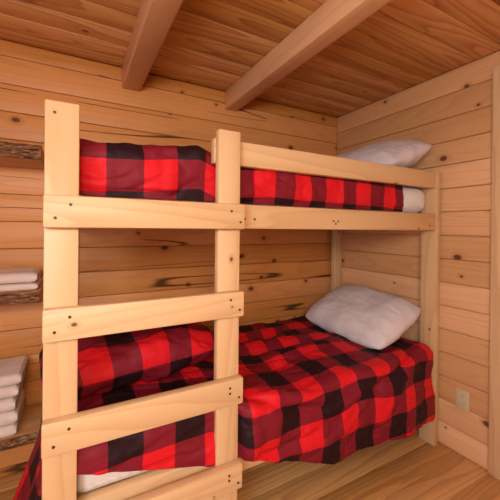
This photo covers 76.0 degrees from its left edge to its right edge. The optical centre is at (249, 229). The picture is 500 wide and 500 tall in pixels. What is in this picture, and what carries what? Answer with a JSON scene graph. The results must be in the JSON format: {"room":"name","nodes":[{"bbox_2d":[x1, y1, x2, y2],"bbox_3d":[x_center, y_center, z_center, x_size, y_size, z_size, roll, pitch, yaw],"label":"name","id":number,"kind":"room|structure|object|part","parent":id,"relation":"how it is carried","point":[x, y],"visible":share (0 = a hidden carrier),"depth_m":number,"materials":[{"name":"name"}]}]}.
{"room":"cabin bunk bedroom","nodes":[
{"label":"cabin bunk bedroom","id":0,"kind":"room"},
{"bbox_2d":[0,38,336,477],"bbox_3d":[-0.600,0.147,2.012,3.120,2.324,0.050,0,0,-29],"label":"wall","id":1,"kind":"structure","parent":0,"point":[283,273],"depth_m":1.94,"materials":[{"name":"brown wood"}]},
{"bbox_2d":[0,402,41,450],"bbox_3d":[-1.431,0.941,1.357,0.923,0.047,0.309,0,0,-29],"label":"shelf","id":2,"kind":"object","parent":1,"relation":"attached to","point":[30,423],"visible":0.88,"depth_m":1.47,"materials":[{"name":"brown wood"}]},
{"bbox_2d":[0,401,23,437],"bbox_3d":[-1.300,0.894,1.424,0.457,0.047,0.258,0,0,-29],"label":"folded towel","id":3,"kind":"object","parent":2,"relation":"on","point":[8,430],"visible":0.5,"depth_m":1.42,"materials":[{"name":"white fabric"}]},
{"bbox_2d":[0,388,24,426],"bbox_3d":[-1.297,0.840,1.427,0.457,0.061,0.255,0,0,-29],"label":"folded towel","id":4,"kind":"object","parent":3,"relation":"on","point":[6,418],"visible":0.58,"depth_m":1.43,"materials":[{"name":"white fabric"}]},
{"bbox_2d":[0,382,22,412],"bbox_3d":[-1.303,0.779,1.421,0.457,0.059,0.260,0,0,-29],"label":"folded towel","id":5,"kind":"object","parent":4,"relation":"on","point":[7,404],"visible":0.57,"depth_m":1.41,"materials":[{"name":"white fabric"}]},
{"bbox_2d":[0,370,25,398],"bbox_3d":[-1.295,0.724,1.428,0.457,0.053,0.253,0,0,-29],"label":"folded towel","id":6,"kind":"object","parent":5,"relation":"on","point":[13,390],"visible":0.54,"depth_m":1.42,"materials":[{"name":"white fabric"}]},
{"bbox_2d":[0,356,27,386],"bbox_3d":[-1.286,0.671,1.435,0.457,0.051,0.250,0,0,-29],"label":"folded towel","id":7,"kind":"object","parent":6,"relation":"on","point":[12,370],"visible":1,"depth_m":1.48,"materials":[{"name":"white fabric"}]},
{"bbox_2d":[0,141,43,169],"bbox_3d":[-1.418,-0.352,1.353,0.923,0.067,0.310,0,0,-29],"label":"shelf","id":8,"kind":"object","parent":1,"relation":"attached to","point":[18,155],"visible":0.98,"depth_m":1.44,"materials":[{"name":"brown wood"}]},
{"bbox_2d":[0,0,499,116],"bbox_3d":[0.264,-0.963,0.452,3.100,0.040,3.600,0,0,-29],"label":"ceiling","id":9,"kind":"structure","parent":0,"point":[404,44],"depth_m":1.60,"materials":[{"name":"brown wood"}]},
{"bbox_2d":[122,0,183,90],"bbox_3d":[0.129,-0.882,0.379,0.105,0.124,3.500,0,0,-29],"label":"ceiling beam","id":10,"kind":"structure","parent":9,"relation":"attached to","point":[155,18],"depth_m":1.41,"materials":[{"name":"brown wood"}]},
{"bbox_2d":[225,0,391,110],"bbox_3d":[0.707,-0.877,0.696,0.092,0.124,3.500,0,0,-29],"label":"ceiling beam","id":11,"kind":"structure","parent":9,"relation":"attached to","point":[332,19],"depth_m":1.49,"materials":[{"name":"brown wood"}]},
{"bbox_2d":[0,429,499,499],"bbox_3d":[0.242,1.306,0.458,3.100,0.050,3.600,0,0,-29],"label":"floor","id":12,"kind":"structure","parent":0,"point":[409,468],"depth_m":1.65,"materials":[{"name":"brown wood"}]},
{"bbox_2d":[41,99,440,499],"bbox_3d":[0.071,0.451,1.801,2.018,1.650,0.965,0,0,-29],"label":"bunk bed","id":13,"kind":"object","parent":12,"relation":"on","point":[65,430],"visible":0.75,"depth_m":1.10,"materials":[{"name":"brown wood"}]},
{"bbox_3d":[-0.569,0.447,0.962,0.090,1.650,0.035,0,0,-29],"label":"ladder post","id":14,"kind":"part","parent":13,"relation":"part of","materials":[{"name":"brown wood"}]},
{"bbox_2d":[77,470,148,491],"bbox_3d":[0.059,0.790,1.815,1.867,0.144,0.853,0,0,-29],"label":"mattress","id":15,"kind":"object","parent":13,"relation":"on","point":[85,483],"visible":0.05,"depth_m":1.04,"materials":[{"name":"white fabric"}]},
{"bbox_2d":[13,315,434,499],"bbox_3d":[-0.015,0.872,1.732,2.058,0.484,0.955,0,0,-29],"label":"comforter","id":16,"kind":"object","parent":13,"relation":"on","point":[312,394],"visible":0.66,"depth_m":1.43,"materials":[{"name":"fabric"}]},
{"bbox_2d":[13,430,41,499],"bbox_3d":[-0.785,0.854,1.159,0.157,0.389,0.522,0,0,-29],"label":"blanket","id":17,"kind":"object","parent":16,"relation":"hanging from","point":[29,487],"depth_m":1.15,"materials":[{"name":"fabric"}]},
{"bbox_2d":[39,322,213,400],"bbox_3d":[-0.537,0.542,1.479,0.727,0.258,0.448,0,0,-35],"label":"plaid pillow","id":18,"kind":"object","parent":16,"relation":"on","point":[110,362],"visible":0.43,"depth_m":1.31,"materials":[{"name":"fabric"}]},
{"bbox_2d":[306,284,420,349],"bbox_3d":[0.719,0.549,2.116,0.429,0.312,0.653,0,0,-32],"label":"pillow","id":19,"kind":"object","parent":16,"relation":"on","point":[367,317],"visible":0.95,"depth_m":1.95,"materials":[{"name":"white fabric"}]},
{"bbox_3d":[-0.090,0.451,1.224,0.091,1.650,0.035,0,0,-29],"label":"ladder post","id":20,"kind":"part","parent":13,"relation":"part of","materials":[{"name":"brown wood"}]},
{"bbox_2d":[79,187,424,212],"bbox_3d":[0.064,-0.181,1.831,1.876,0.167,0.813,0,0,-29],"label":"mattress","id":21,"kind":"object","parent":13,"relation":"on","point":[414,199],"visible":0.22,"depth_m":1.84,"materials":[{"name":"white fabric"}]},
{"bbox_2d":[79,138,403,211],"bbox_3d":[-0.057,-0.224,1.771,1.687,0.233,0.838,0,0,-29],"label":"comforter","id":22,"kind":"object","parent":21,"relation":"on","point":[169,172],"visible":0.79,"depth_m":1.22,"materials":[{"name":"fabric"}]},
{"bbox_2d":[335,140,431,167],"bbox_3d":[0.764,-0.436,2.133,0.427,0.280,0.728,0,0,-27],"label":"pillow","id":23,"kind":"object","parent":22,"relation":"on","point":[401,153],"visible":0.41,"depth_m":1.85,"materials":[{"name":"white fabric"}]},
{"bbox_3d":[0.239,0.917,1.449,1.922,0.106,0.035,0,0,-29],"label":"rail","id":24,"kind":"part","parent":13,"relation":"part of","materials":[{"name":"brown wood"}]},
{"bbox_3d":[0.475,-0.296,1.568,1.411,0.095,0.035,0,0,-29],"label":"guard rail","id":25,"kind":"part","parent":13,"relation":"part of","materials":[{"name":"brown wood"}]},
{"bbox_3d":[0.711,0.467,2.640,0.088,1.626,0.038,0,0,-29],"label":"post","id":26,"kind":"part","parent":13,"relation":"part of","materials":[{"name":"brown wood"}]},
{"bbox_3d":[0.249,-0.049,1.446,1.922,0.097,0.035,0,0,-29],"label":"rail","id":27,"kind":"part","parent":13,"relation":"part of","materials":[{"name":"brown wood"}]},
{"bbox_3d":[1.089,0.472,1.944,0.038,1.626,0.098,0,0,-29],"label":"post","id":28,"kind":"part","parent":13,"relation":"part of","materials":[{"name":"brown wood"}]},
{"bbox_2d":[337,50,499,469],"bbox_3d":[1.600,0.170,1.171,0.050,2.324,3.580,0,0,-29],"label":"wall","id":29,"kind":"structure","parent":0,"point":[450,111],"depth_m":1.88,"materials":[{"name":"brown wood"}]},
{"bbox_2d":[456,387,468,412],"bbox_3d":[1.205,0.969,1.818,0.009,0.118,0.072,0,0,-29],"label":"power outlet","id":30,"kind":"object","parent":29,"relation":"attached to","point":[462,396],"visible":1,"depth_m":1.81,"materials":[{"name":"beige plastic"}]},
{"bbox_2d":[488,66,499,479],"bbox_3d":[1.296,0.220,1.650,0.022,2.136,0.092,0,0,-29],"label":"trim","id":31,"kind":"structure","parent":29,"relation":"attached to","point":[494,365],"depth_m":1.66,"materials":[{"name":"brown wood"}]},
{"bbox_3d":[-1.075,0.149,-0.295,0.050,2.324,3.580,0,0,-29],"label":"wall","id":32,"kind":"structure","parent":0,"visible":0},
{"bbox_2d":[0,281,42,305],"bbox_3d":[-1.425,0.301,1.355,0.923,0.057,0.308,0,0,-29],"label":"shelf","id":33,"kind":"object","parent":32,"relation":"attached to","point":[23,296],"visible":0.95,"depth_m":1.42,"materials":[{"name":"brown wood"}]},
{"bbox_2d":[0,277,41,291],"bbox_3d":[-1.272,0.257,1.418,0.573,0.031,0.227,0,0,-29],"label":"folded towel","id":34,"kind":"object","parent":33,"relation":"on","point":[31,285],"visible":0.64,"depth_m":1.43,"materials":[{"name":"white fabric"}]},
{"bbox_2d":[0,268,40,283],"bbox_3d":[-1.275,0.217,1.421,0.569,0.049,0.218,0,0,-29],"label":"folded towel","id":35,"kind":"object","parent":34,"relation":"on","point":[12,275],"visible":1,"depth_m":1.45,"materials":[{"name":"white fabric"}]}
]}

